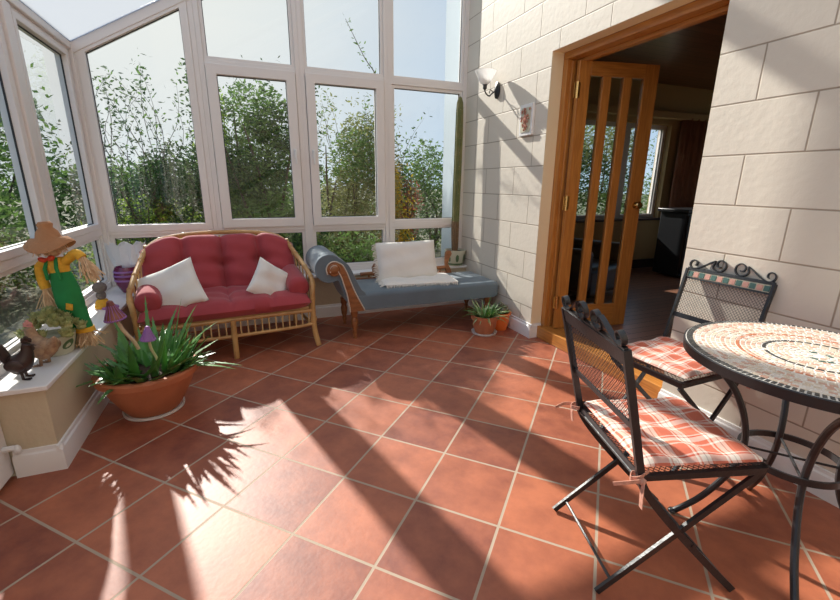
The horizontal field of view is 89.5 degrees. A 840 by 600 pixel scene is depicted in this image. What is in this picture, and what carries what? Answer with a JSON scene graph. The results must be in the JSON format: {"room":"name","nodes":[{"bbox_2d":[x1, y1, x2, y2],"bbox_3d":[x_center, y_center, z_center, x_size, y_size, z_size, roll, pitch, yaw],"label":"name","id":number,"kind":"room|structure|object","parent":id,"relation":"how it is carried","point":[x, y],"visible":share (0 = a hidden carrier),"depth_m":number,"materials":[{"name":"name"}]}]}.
{"room":"sunroom","nodes":[
{"label":"sunroom","id":0,"kind":"room"},
{"bbox_2d":[0,299,137,476],"bbox_3d":[-2.116,0.370,2.722,0.295,0.488,2.040,-6,17,-21],"label":"wall","id":1,"kind":"structure","parent":0,"point":[40,418],"depth_m":1.87,"materials":[{"name":"beige paint"}]},
{"bbox_2d":[0,425,21,489],"bbox_3d":[-1.598,-0.129,1.174,0.149,2.040,0.855,-6,17,-21],"label":"door","id":2,"kind":"structure","parent":1,"relation":"in","point":[6,468],"depth_m":1.77,"materials":[{"name":"white"}]},
{"bbox_2d":[0,17,60,376],"bbox_3d":[-1.980,-0.581,1.904,0.081,1.744,0.958,-6,17,-21],"label":"window","id":3,"kind":"structure","parent":1,"relation":"in","point":[13,258],"depth_m":2.21,"materials":[{"name":"white plastic"}]},
{"bbox_2d":[0,256,57,361],"bbox_3d":[-1.989,0.030,2.071,0.053,0.370,0.890,-6,17,-21],"label":"light","id":4,"kind":"object","parent":3,"relation":"attached to","point":[13,346],"depth_m":2.05,"materials":[{"name":"clear glass"}]},
{"bbox_2d":[0,0,63,256],"bbox_3d":[-2.171,-0.704,2.377,0.090,1.720,0.100,-6,17,-21],"label":"trim","id":5,"kind":"structure","parent":1,"relation":"on","point":[5,12],"depth_m":2.29,"materials":[{"name":"white plastic"}]},
{"bbox_2d":[9,4,112,306],"bbox_3d":[-2.357,-0.832,2.807,0.081,1.744,0.878,-6,17,-21],"label":"window","id":6,"kind":"structure","parent":1,"relation":"in","point":[92,231],"depth_m":3.00,"materials":[{"name":"white plastic"}]},
{"bbox_2d":[63,236,108,298],"bbox_3d":[-2.366,-0.221,2.973,0.053,0.370,0.810,-6,17,-21],"label":"light","id":7,"kind":"object","parent":6,"relation":"attached to","point":[98,246],"depth_m":3.29,"materials":[{"name":"clear glass"}]},
{"bbox_2d":[12,335,134,477],"bbox_3d":[-1.997,0.473,2.665,0.177,0.120,1.842,-6,17,-21],"label":"baseboard","id":8,"kind":"structure","parent":1,"relation":"attached to","point":[54,457],"depth_m":1.88,"materials":[{"name":"white"}]},
{"bbox_2d":[68,49,116,286],"bbox_3d":[-2.526,-0.953,3.259,0.085,1.727,0.115,-6,17,-21],"label":"trim","id":9,"kind":"structure","parent":1,"relation":"on","point":[71,54],"depth_m":3.18,"materials":[{"name":"white plastic"}]},
{"bbox_2d":[19,0,158,41],"bbox_3d":[-0.008,-2.087,0.825,3.265,1.912,5.720,-6,17,-21],"label":"ceiling","id":10,"kind":"structure","parent":0,"point":[73,19],"depth_m":2.78,"materials":[{"name":"glass"}]},
{"bbox_2d":[6,0,70,48],"bbox_3d":[-1.470,-1.099,0.451,0.120,0.065,5.650,-6,17,-21],"label":"trim","id":11,"kind":"structure","parent":10,"relation":"attached to","point":[16,4],"depth_m":2.53,"materials":[{"name":"white plastic"}]},
{"bbox_2d":[70,0,184,52],"bbox_3d":[-1.051,-2.790,3.364,3.235,1.927,0.112,-6,17,-21],"label":"trim","id":12,"kind":"structure","parent":10,"relation":"attached to","point":[159,6],"depth_m":3.06,"materials":[{"name":"white plastic"}]},
{"bbox_2d":[307,268,465,305],"bbox_3d":[-0.937,-0.007,4.127,2.980,0.488,0.220,-6,17,-21],"label":"wall","id":13,"kind":"structure","parent":0,"point":[325,293],"depth_m":4.01,"materials":[{"name":"beige paint"}]},
{"bbox_2d":[74,0,218,266],"bbox_3d":[-2.123,-1.206,3.348,0.833,2.182,0.081,-6,17,-21],"label":"window","id":14,"kind":"structure","parent":13,"relation":"in","point":[115,231],"depth_m":3.30,"materials":[{"name":"white plastic"}]},
{"bbox_2d":[110,234,171,244],"bbox_3d":[-2.131,-0.378,3.579,0.749,0.365,0.053,-6,17,-21],"label":"light","id":15,"kind":"object","parent":14,"relation":"attached to","point":[113,237],"depth_m":3.42,"materials":[{"name":"clear glass"}]},
{"bbox_2d":[0,264,466,396],"bbox_3d":[-0.671,-0.003,3.160,3.188,0.022,1.990,-6,17,-21],"label":"trim","id":16,"kind":"structure","parent":13,"relation":"on","point":[46,375],"depth_m":1.96,"materials":[{"name":"white paint"}]},
{"bbox_2d":[0,336,35,379],"bbox_3d":[-1.746,0.253,1.795,0.206,0.190,0.172,-7,17,-25],"label":"figurine","id":17,"kind":"object","parent":16,"relation":"on","point":[20,363],"visible":1,"depth_m":1.79,"materials":[{"name":"black ceramic"}]},
{"bbox_2d":[22,320,60,366],"bbox_3d":[-1.735,0.196,1.950,0.124,0.218,0.125,15,21,42],"label":"figurine","id":18,"kind":"object","parent":16,"relation":"on","point":[45,348],"visible":0.88,"depth_m":1.93,"materials":[{"name":"ceramic"}]},
{"bbox_2d":[13,305,87,356],"bbox_3d":[-1.798,0.148,2.088,0.275,0.237,0.279,-6,17,-21],"label":"succulent planter","id":19,"kind":"object","parent":16,"relation":"on","point":[53,316],"visible":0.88,"depth_m":2.05,"materials":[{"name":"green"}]},
{"bbox_2d":[45,328,76,356],"bbox_3d":[-1.807,0.215,2.103,0.172,0.100,0.172,-6,17,-21],"label":"pot","id":20,"kind":"object","parent":19,"relation":"attached to","point":[68,342],"depth_m":2.09,"materials":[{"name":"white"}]},
{"bbox_2d":[23,221,108,348],"bbox_3d":[-1.751,-0.067,2.126,0.332,0.647,0.200,0,15,-1],"label":"doll","id":21,"kind":"object","parent":16,"relation":"on","point":[66,294],"visible":0.84,"depth_m":2.09,"materials":[{"name":"green fabric"}]},
{"bbox_2d":[92,282,118,309],"bbox_3d":[-2.116,-0.033,2.844,0.147,0.180,0.098,1,15,4],"label":"gnome figurine","id":22,"kind":"object","parent":16,"relation":"on","point":[99,288],"visible":0.91,"depth_m":2.82,"materials":[{"name":"yellow fabric"}]},
{"bbox_2d":[103,241,145,267],"bbox_3d":[-2.288,-0.273,3.333,0.275,0.380,0.124,-6,17,-21],"label":"paper bag","id":23,"kind":"object","parent":16,"relation":"on","point":[125,254],"visible":0.41,"depth_m":3.27,"materials":[{"name":"white paper"}]},
{"bbox_2d":[113,265,139,292],"bbox_3d":[-2.250,-0.161,3.268,0.186,0.200,0.185,-6,17,-21],"label":"heart ornament","id":24,"kind":"object","parent":16,"relation":"on","point":[122,276],"visible":0.62,"depth_m":3.19,"materials":[{"name":"purple"}]},
{"bbox_2d":[445,97,465,265],"bbox_3d":[0.376,-1.159,4.271,0.224,1.635,0.224,-6,17,-21],"label":"potted cactus","id":25,"kind":"object","parent":16,"relation":"on","point":[457,256],"visible":0.95,"depth_m":4.26,"materials":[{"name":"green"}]},
{"bbox_2d":[445,248,465,265],"bbox_3d":[0.370,-0.450,4.465,0.224,0.165,0.224,-6,17,-21],"label":"pot","id":26,"kind":"object","parent":25,"relation":"attached to","point":[457,256],"depth_m":4.40,"materials":[{"name":"white ceramic"}]},
{"bbox_2d":[192,0,310,272],"bbox_3d":[-1.373,-1.481,3.551,0.771,2.617,0.140,-6,17,-21],"label":"window","id":27,"kind":"structure","parent":13,"relation":"in","point":[211,67],"depth_m":3.54,"materials":[{"name":"white plastic"}]},
{"bbox_2d":[197,0,294,67],"bbox_3d":[-1.379,-2.318,3.353,0.687,0.817,0.053,-6,17,-21],"label":"window pane","id":28,"kind":"object","parent":27,"relation":"attached to","point":[204,57],"depth_m":3.42,"materials":[{"name":"clear glass"}]},
{"bbox_2d":[224,230,306,268],"bbox_3d":[-1.395,-0.451,3.867,0.687,0.365,0.053,-6,17,-21],"label":"light","id":29,"kind":"object","parent":27,"relation":"attached to","point":[304,232],"depth_m":3.93,"materials":[{"name":"clear glass"}]},
{"bbox_2d":[158,300,463,334],"bbox_3d":[-0.892,0.104,4.042,2.980,0.120,0.022,-6,17,-21],"label":"baseboard","id":30,"kind":"structure","parent":13,"relation":"attached to","point":[329,310],"depth_m":4.03,"materials":[{"name":"white paint"}]},
{"bbox_2d":[295,0,389,272],"bbox_3d":[-0.657,-1.765,3.771,0.785,3.060,0.140,-6,17,-21],"label":"window","id":31,"kind":"structure","parent":13,"relation":"in","point":[310,77],"depth_m":3.83,"materials":[{"name":"white plastic"}]},
{"bbox_2d":[300,0,382,76],"bbox_3d":[-0.662,-2.602,3.573,0.701,1.260,0.053,-6,17,-21],"label":"light","id":32,"kind":"object","parent":31,"relation":"attached to","point":[304,68],"depth_m":3.68,"materials":[{"name":"clear glass"}]},
{"bbox_2d":[313,227,384,265],"bbox_3d":[-0.680,-0.522,4.145,0.701,0.365,0.053,-6,17,-21],"label":"light","id":33,"kind":"object","parent":31,"relation":"attached to","point":[315,229],"depth_m":4.10,"materials":[{"name":"clear glass"}]},
{"bbox_2d":[387,0,469,264],"bbox_3d":[0.069,-2.071,4.025,0.810,3.520,0.075,-6,17,-21],"label":"window","id":34,"kind":"structure","parent":13,"relation":"in","point":[459,88],"depth_m":4.06,"materials":[{"name":"white plastic"}]},
{"bbox_2d":[393,225,450,259],"bbox_3d":[0.056,-0.594,4.433,0.734,0.365,0.053,-6,17,-21],"label":"light","id":35,"kind":"object","parent":34,"relation":"attached to","point":[394,226],"depth_m":4.33,"materials":[{"name":"clear glass"}]},
{"bbox_2d":[392,84,462,221],"bbox_3d":[0.063,-1.416,4.206,0.734,1.250,0.053,-6,17,-21],"label":"light","id":36,"kind":"object","parent":34,"relation":"attached to","point":[458,91],"depth_m":4.10,"materials":[{"name":"clear glass"}]},
{"bbox_2d":[391,0,464,84],"bbox_3d":[0.076,-2.897,3.799,0.734,1.722,0.053,-6,17,-21],"label":"light","id":37,"kind":"object","parent":34,"relation":"attached to","point":[461,80],"depth_m":4.00,"materials":[{"name":"clear glass"}]},
{"bbox_2d":[0,303,839,599],"bbox_3d":[0.108,0.834,1.648,3.360,0.001,5.650,-6,17,-21],"label":"floor","id":38,"kind":"structure","parent":0,"point":[419,455],"depth_m":1.73,"materials":[{"name":"tile"}]},
{"bbox_2d":[76,298,237,421],"bbox_3d":[-1.495,0.319,2.320,0.756,0.609,0.739,-14,21,-43],"label":"potted plant","id":39,"kind":"object","parent":38,"relation":"on","point":[145,388],"visible":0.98,"depth_m":2.26,"materials":[{"name":"green plant"}]},
{"bbox_2d":[103,300,139,349],"bbox_3d":[-1.621,0.139,2.281,0.106,0.295,0.128,7,17,24],"label":"ornament","id":40,"kind":"object","parent":39,"relation":"in","point":[113,314],"visible":1,"depth_m":2.23,"materials":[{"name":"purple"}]},
{"bbox_2d":[91,350,198,417],"bbox_3d":[-1.501,0.483,2.367,0.504,0.248,0.504,-6,17,-21],"label":"pot","id":41,"kind":"object","parent":39,"relation":"attached to","point":[150,397],"depth_m":2.23,"materials":[{"name":"ceramic"}]},
{"bbox_2d":[139,326,157,360],"bbox_3d":[-1.446,0.243,2.261,0.076,0.221,0.077,-2,16,-8],"label":"ornament","id":42,"kind":"object","parent":39,"relation":"in","point":[148,336],"visible":0.98,"depth_m":2.23,"materials":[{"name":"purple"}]},
{"bbox_2d":[126,229,321,358],"bbox_3d":[-1.485,-0.070,3.266,1.241,0.869,0.722,-7,17,-26],"label":"sofa","id":43,"kind":"object","parent":38,"relation":"on","point":[225,266],"visible":0.78,"depth_m":3.21,"materials":[{"name":"red fabric"}]},
{"bbox_2d":[135,257,208,306],"bbox_3d":[-1.734,-0.067,2.950,0.495,0.435,0.212,-4,16,-17],"label":"throw pillow","id":44,"kind":"object","parent":43,"relation":"on","point":[179,282],"visible":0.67,"depth_m":2.92,"materials":[{"name":"beige fabric"}]},
{"bbox_2d":[139,233,294,287],"bbox_3d":[-1.566,-0.281,3.373,1.100,0.468,0.278,-7,17,-26],"label":"cushion","id":45,"kind":"object","parent":43,"relation":"on","point":[228,260],"depth_m":3.34,"materials":[{"name":"red fabric"}]},
{"bbox_2d":[137,285,311,325],"bbox_3d":[-1.466,-0.011,3.244,1.130,0.168,0.619,-7,17,-26],"label":"seat cushion","id":46,"kind":"object","parent":43,"relation":"on","point":[232,304],"depth_m":3.05,"materials":[{"name":"red fabric"}]},
{"bbox_2d":[246,257,287,294],"bbox_3d":[-1.149,-0.134,3.259,0.409,0.394,0.161,-12,20,-38],"label":"throw pillow","id":47,"kind":"object","parent":43,"relation":"on","point":[267,278],"visible":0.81,"depth_m":3.20,"materials":[{"name":"beige fabric"}]},
{"bbox_2d":[306,245,497,337],"bbox_3d":[-0.132,-0.130,3.799,1.642,0.712,0.566,-6,17,-21],"label":"chaise longue","id":48,"kind":"object","parent":38,"relation":"on","point":[361,293],"visible":0.8,"depth_m":3.56,"materials":[{"name":"blue fabric"}]},
{"bbox_2d":[371,240,436,282],"bbox_3d":[-0.143,-0.354,3.849,0.621,0.350,0.192,-4,16,-17],"label":"cushion","id":49,"kind":"object","parent":48,"relation":"on","point":[413,258],"visible":0.94,"depth_m":3.79,"materials":[{"name":"beige fabric"}]},
{"bbox_2d":[378,273,458,287],"bbox_3d":[-0.042,-0.184,3.799,0.710,0.060,0.394,-4,16,-14],"label":"cushion","id":50,"kind":"object","parent":48,"relation":"on","point":[439,278],"visible":0.91,"depth_m":3.69,"materials":[{"name":"beige fabric"}]},
{"bbox_2d":[465,297,509,335],"bbox_3d":[0.559,0.134,3.626,0.435,0.307,0.427,-6,17,-21],"label":"spider plant","id":51,"kind":"object","parent":38,"relation":"on","point":[484,321],"visible":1,"depth_m":3.57,"materials":[{"name":"green plant"}]},
{"bbox_2d":[491,301,510,330],"bbox_3d":[0.708,0.130,3.745,0.194,0.254,0.194,-6,17,-21],"label":"potted succulent","id":52,"kind":"object","parent":38,"relation":"on","point":[501,325],"visible":0.74,"depth_m":3.69,"materials":[{"name":"orange ceramic"}]},
{"bbox_2d":[495,311,510,330],"bbox_3d":[0.708,0.178,3.758,0.194,0.155,0.194,-6,17,-21],"label":"pot","id":53,"kind":"object","parent":52,"relation":"attached to","point":[501,325],"depth_m":3.69,"materials":[{"name":"orange ceramic"}]},
{"bbox_2d":[552,295,768,593],"bbox_3d":[0.750,0.444,1.400,0.522,0.898,0.408,-1,15,-4],"label":"folding chair","id":54,"kind":"object","parent":38,"relation":"on","point":[609,341],"visible":0.82,"depth_m":1.28,"materials":[{"name":"black metal"}]},
{"bbox_2d":[555,397,767,509],"bbox_3d":[0.759,0.461,1.406,0.476,0.128,0.477,-1,15,-4],"label":"seat pad","id":55,"kind":"object","parent":54,"relation":"on","point":[674,432],"visible":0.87,"depth_m":1.33,"materials":[{"name":"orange fabric"}]},
{"bbox_2d":[601,259,777,470],"bbox_3d":[1.246,0.277,2.023,0.522,0.898,0.408,-6,17,-23],"label":"folding chair","id":56,"kind":"object","parent":38,"relation":"on","point":[762,286],"visible":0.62,"depth_m":1.97,"materials":[{"name":"black metal"}]},
{"bbox_2d":[626,336,749,388],"bbox_3d":[1.238,0.295,2.024,0.476,0.128,0.477,-6,17,-23],"label":"seat pad","id":57,"kind":"object","parent":56,"relation":"on","point":[667,354],"visible":0.68,"depth_m":1.94,"materials":[{"name":"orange fabric"}]},
{"bbox_2d":[668,321,839,599],"bbox_3d":[1.267,0.526,1.445,0.736,0.721,0.736,-6,17,-21],"label":"bistro table","id":58,"kind":"object","parent":38,"relation":"on","point":[800,365],"visible":0.94,"depth_m":1.35,"materials":[{"name":"black metal"}]},
{"bbox_2d":[541,267,680,373],"bbox_3d":[3.575,0.123,4.152,5.185,0.100,4.092,-6,17,-21],"label":"floor","id":59,"kind":"structure","parent":0,"point":[651,296],"depth_m":4.26,"materials":[{"name":"brown wood"}]},
{"bbox_2d":[544,211,619,297],"bbox_3d":[1.661,-0.529,4.555,0.900,0.810,0.770,-13,20,-40],"label":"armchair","id":60,"kind":"object","parent":59,"relation":"on","point":[577,243],"visible":0.15,"depth_m":4.26,"materials":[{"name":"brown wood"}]},
{"bbox_2d":[652,207,692,275],"bbox_3d":[3.656,-0.788,5.598,1.080,0.830,0.430,-6,17,-21],"label":"base cabinet","id":61,"kind":"object","parent":59,"relation":"on","point":[674,225],"visible":0.37,"depth_m":5.38,"materials":[{"name":"black"}]},
{"bbox_2d":[550,74,713,259],"bbox_3d":[2.784,-1.617,5.738,5.185,2.600,0.200,-6,17,-21],"label":"wall","id":62,"kind":"structure","parent":0,"point":[672,98],"depth_m":5.72,"materials":[{"name":"brown paint"}]},
{"bbox_2d":[575,119,666,222],"bbox_3d":[2.654,-1.684,5.620,1.580,1.250,0.180,-6,17,-21],"label":"window","id":63,"kind":"structure","parent":62,"relation":"in","point":[662,129],"depth_m":5.76,"materials":[{"name":"white plastic"}]},
{"bbox_2d":[631,258,653,267],"bbox_3d":[2.484,-0.458,5.813,4.300,0.120,0.020,-6,17,-21],"label":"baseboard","id":64,"kind":"structure","parent":62,"relation":"attached to","point":[638,263],"depth_m":6.08,"materials":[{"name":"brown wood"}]},
{"bbox_2d":[587,104,709,121],"bbox_3d":[2.963,-2.377,5.413,2.450,0.080,0.105,-6,17,-21],"label":"rail","id":65,"kind":"object","parent":62,"relation":"attached to","point":[591,108],"visible":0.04,"depth_m":5.43,"materials":[{"name":"brown paint"}]},
{"bbox_2d":[668,118,707,207],"bbox_3d":[3.725,-1.472,5.959,0.506,1.980,0.089,-6,17,-21],"label":"curtain","id":66,"kind":"object","parent":65,"relation":"hanging from","point":[692,137],"visible":0.43,"depth_m":5.81,"materials":[{"name":"brown fabric"}]},
{"bbox_2d":[441,0,839,473],"bbox_3d":[1.461,-1.378,1.848,0.130,4.420,6.100,-6,17,-21],"label":"wall","id":67,"kind":"structure","parent":0,"point":[767,198],"depth_m":1.98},
{"bbox_2d":[475,68,499,98],"bbox_3d":[0.572,-1.835,3.610,0.221,0.208,0.182,-6,17,-21],"label":"wall lamp","id":68,"kind":"object","parent":67,"relation":"attached to","point":[485,76],"visible":1,"depth_m":3.56,"materials":[{"name":"white glass"}]},
{"bbox_2d":[519,102,535,136],"bbox_3d":[0.828,-1.407,3.311,0.040,0.230,0.170,-6,17,-21],"label":"framed picture","id":69,"kind":"object","parent":67,"relation":"attached to","point":[527,111],"visible":1,"depth_m":3.28,"materials":[{"name":"white paper"}]},
{"bbox_2d":[541,59,576,325],"bbox_3d":[1.310,-0.608,2.777,0.119,2.000,1.236,-6,17,-21],"label":"trim","id":70,"kind":"structure","parent":67,"relation":"attached to","point":[569,66],"depth_m":3.25,"materials":[{"name":"brown wood"}]},
{"bbox_2d":[536,325,662,398],"bbox_3d":[1.284,0.406,3.050,0.175,0.100,1.236,-6,17,-21],"label":"trim","id":71,"kind":"structure","parent":67,"relation":"attached to","point":[556,337],"depth_m":3.03,"materials":[{"name":"brown wood"}]},
{"bbox_2d":[552,60,659,327],"bbox_3d":[1.402,-0.738,3.283,0.660,1.975,0.172,-2,16,-10],"label":"door","id":72,"kind":"structure","parent":67,"relation":"in","point":[614,311],"depth_m":3.22,"materials":[{"name":"brown wood"}]},
{"bbox_2d":[531,0,729,383],"bbox_3d":[1.209,-0.629,2.729,0.100,2.035,1.241,-6,17,-21],"label":"trim","id":73,"kind":"structure","parent":67,"relation":"attached to","point":[558,55],"depth_m":3.16,"materials":[{"name":"beige oak wood"}]},
{"bbox_2d":[564,0,729,63],"bbox_3d":[1.318,-1.583,2.509,0.119,0.073,1.236,-6,17,-21],"label":"trim","id":74,"kind":"structure","parent":67,"relation":"attached to","point":[698,11],"depth_m":2.42,"materials":[{"name":"brown wood"}]},
{"bbox_2d":[464,298,838,507],"bbox_3d":[1.554,0.650,2.134,0.122,0.120,5.530,-6,17,-21],"label":"baseboard","id":75,"kind":"structure","parent":67,"relation":"attached to","point":[782,463],"depth_m":1.94,"materials":[{"name":"white"}]},
{"bbox_2d":[563,0,726,89],"bbox_3d":[3.596,-2.288,3.489,5.185,0.100,4.092,-6,17,-21],"label":"ceiling","id":76,"kind":"structure","parent":0,"point":[689,56],"depth_m":4.23,"materials":[{"name":"brown wood"}]},
{"label":"outside","id":77,"kind":"structure","parent":0,"visible":0},
{"bbox_2d":[0,189,648,344],"bbox_3d":[-5.288,-9.224,38.860,100.000,0.200,102.000,-6,17,-21],"label":"ground","id":78,"kind":"structure","parent":77,"point":[15,304],"depth_m":5.22,"materials":[{"name":"green plant"}]},
{"bbox_2d":[0,124,6,161],"bbox_3d":[-4.433,-0.859,3.687,1.497,2.352,0.860,-6,17,-21],"label":"shrub","id":79,"kind":"object","parent":78,"relation":"on","point":[1,147],"visible":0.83,"depth_m":3.85,"materials":[{"name":"green plant"}]},
{"bbox_2d":[0,60,77,222],"bbox_3d":[-6.708,-1.956,6.088,2.942,3.176,2.266,-6,17,-21],"label":"tree","id":80,"kind":"object","parent":78,"relation":"on","point":[39,115],"visible":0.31,"depth_m":6.60,"materials":[{"name":"green plant"}]},
{"bbox_2d":[0,121,92,298],"bbox_3d":[-5.349,-0.837,4.452,2.827,2.190,3.671,-8,18,-28],"label":"hedge","id":81,"kind":"object","parent":78,"relation":"on","point":[10,235],"visible":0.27,"depth_m":4.88,"materials":[{"name":"green plant"}]},
{"bbox_2d":[69,47,189,244],"bbox_3d":[-3.336,-1.466,5.151,1.220,2.764,1.018,-6,17,-21],"label":"shrub","id":82,"kind":"object","parent":78,"relation":"on","point":[105,78],"visible":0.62,"depth_m":4.98,"materials":[{"name":"green plant"}]},
{"bbox_2d":[46,129,239,290],"bbox_3d":[-3.358,-0.994,5.400,2.116,2.057,1.512,-1,15,-4],"label":"shrub","id":83,"kind":"object","parent":78,"relation":"on","point":[176,192],"visible":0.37,"depth_m":5.12,"materials":[{"name":"green plant"}]},
{"bbox_2d":[174,62,245,222],"bbox_3d":[-2.644,-1.524,5.599,0.829,2.928,1.104,-6,17,-21],"label":"tree","id":84,"kind":"object","parent":78,"relation":"on","point":[222,103],"visible":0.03,"depth_m":5.33,"materials":[{"name":"green plant"}]},
{"bbox_2d":[0,148,442,253],"bbox_3d":[-3.344,-1.964,8.711,10.528,2.055,2.057,-5,16,-19],"label":"hedge","id":85,"kind":"object","parent":78,"relation":"on","point":[76,222],"visible":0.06,"depth_m":7.57,"materials":[{"name":"green plant"}]},
{"bbox_2d":[179,55,342,264],"bbox_3d":[-1.922,-1.355,5.260,1.773,2.675,1.540,-6,17,-21],"label":"tree","id":86,"kind":"object","parent":78,"relation":"on","point":[258,174],"visible":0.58,"depth_m":4.95,"materials":[{"name":"green plant"}]},
{"bbox_2d":[254,210,345,264],"bbox_3d":[-1.740,-0.434,4.910,1.873,1.209,0.918,-6,17,-21],"label":"shrub","id":87,"kind":"object","parent":78,"relation":"on","point":[286,235],"visible":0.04,"depth_m":4.93,"materials":[{"name":"green plant"}]},
{"bbox_2d":[317,88,375,239],"bbox_3d":[-1.031,-1.748,6.421,1.392,2.673,0.910,-6,17,-21],"label":"shrub","id":88,"kind":"object","parent":78,"relation":"on","point":[322,111],"visible":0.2,"depth_m":6.07,"materials":[{"name":"green plant"}]},
{"bbox_2d":[341,14,375,73],"bbox_3d":[-0.678,-1.801,5.476,0.544,3.276,0.167,-6,17,-21],"label":"shoot","id":89,"kind":"object","parent":78,"relation":"on","point":[356,43],"visible":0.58,"depth_m":5.13,"materials":[{"name":"green plant"}]},
{"bbox_2d":[316,95,402,261],"bbox_3d":[-0.941,-1.436,6.056,1.285,2.556,1.457,11,19,34],"label":"tree","id":90,"kind":"object","parent":78,"relation":"on","point":[358,162],"visible":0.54,"depth_m":5.88,"materials":[{"name":"green plant"}]},
{"bbox_2d":[292,231,435,264],"bbox_3d":[-0.633,-0.344,5.089,1.880,1.006,0.713,-6,17,-21],"label":"shrub","id":91,"kind":"object","parent":78,"relation":"on","point":[358,257],"visible":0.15,"depth_m":4.84,"materials":[{"name":"green plant"}]},
{"bbox_2d":[351,105,431,240],"bbox_3d":[-0.435,-1.657,6.399,0.959,2.516,1.045,-12,20,-39],"label":"shrub","id":92,"kind":"object","parent":78,"relation":"on","point":[371,131],"visible":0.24,"depth_m":6.26,"materials":[{"name":"green plant"}]},
{"bbox_2d":[370,159,415,241],"bbox_3d":[-0.378,-1.125,6.211,0.696,1.946,0.671,-6,17,-21],"label":"shrub","id":93,"kind":"object","parent":78,"relation":"on","point":[399,236],"visible":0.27,"depth_m":6.08,"materials":[{"name":"green plant"}]},
{"bbox_2d":[366,161,427,247],"bbox_3d":[-0.395,-1.373,7.164,1.081,1.891,1.041,-6,17,-21],"label":"shrub","id":94,"kind":"object","parent":78,"relation":"on","point":[415,195],"visible":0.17,"depth_m":6.97,"materials":[{"name":"green plant"}]},
{"bbox_2d":[395,138,442,252],"bbox_3d":[0.213,-2.012,8.656,2.020,2.410,1.562,-6,17,-21],"label":"shrub","id":95,"kind":"object","parent":78,"relation":"on","point":[434,203],"visible":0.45,"depth_m":8.37,"materials":[{"name":"green plant"}]},
{"bbox_2d":[576,125,657,214],"bbox_3d":[3.189,-2.271,8.450,4.625,3.021,1.444,-6,17,-21],"label":"hedge","id":96,"kind":"object","parent":78,"relation":"on","point":[587,153],"visible":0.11,"depth_m":8.38,"materials":[{"name":"green plant"}]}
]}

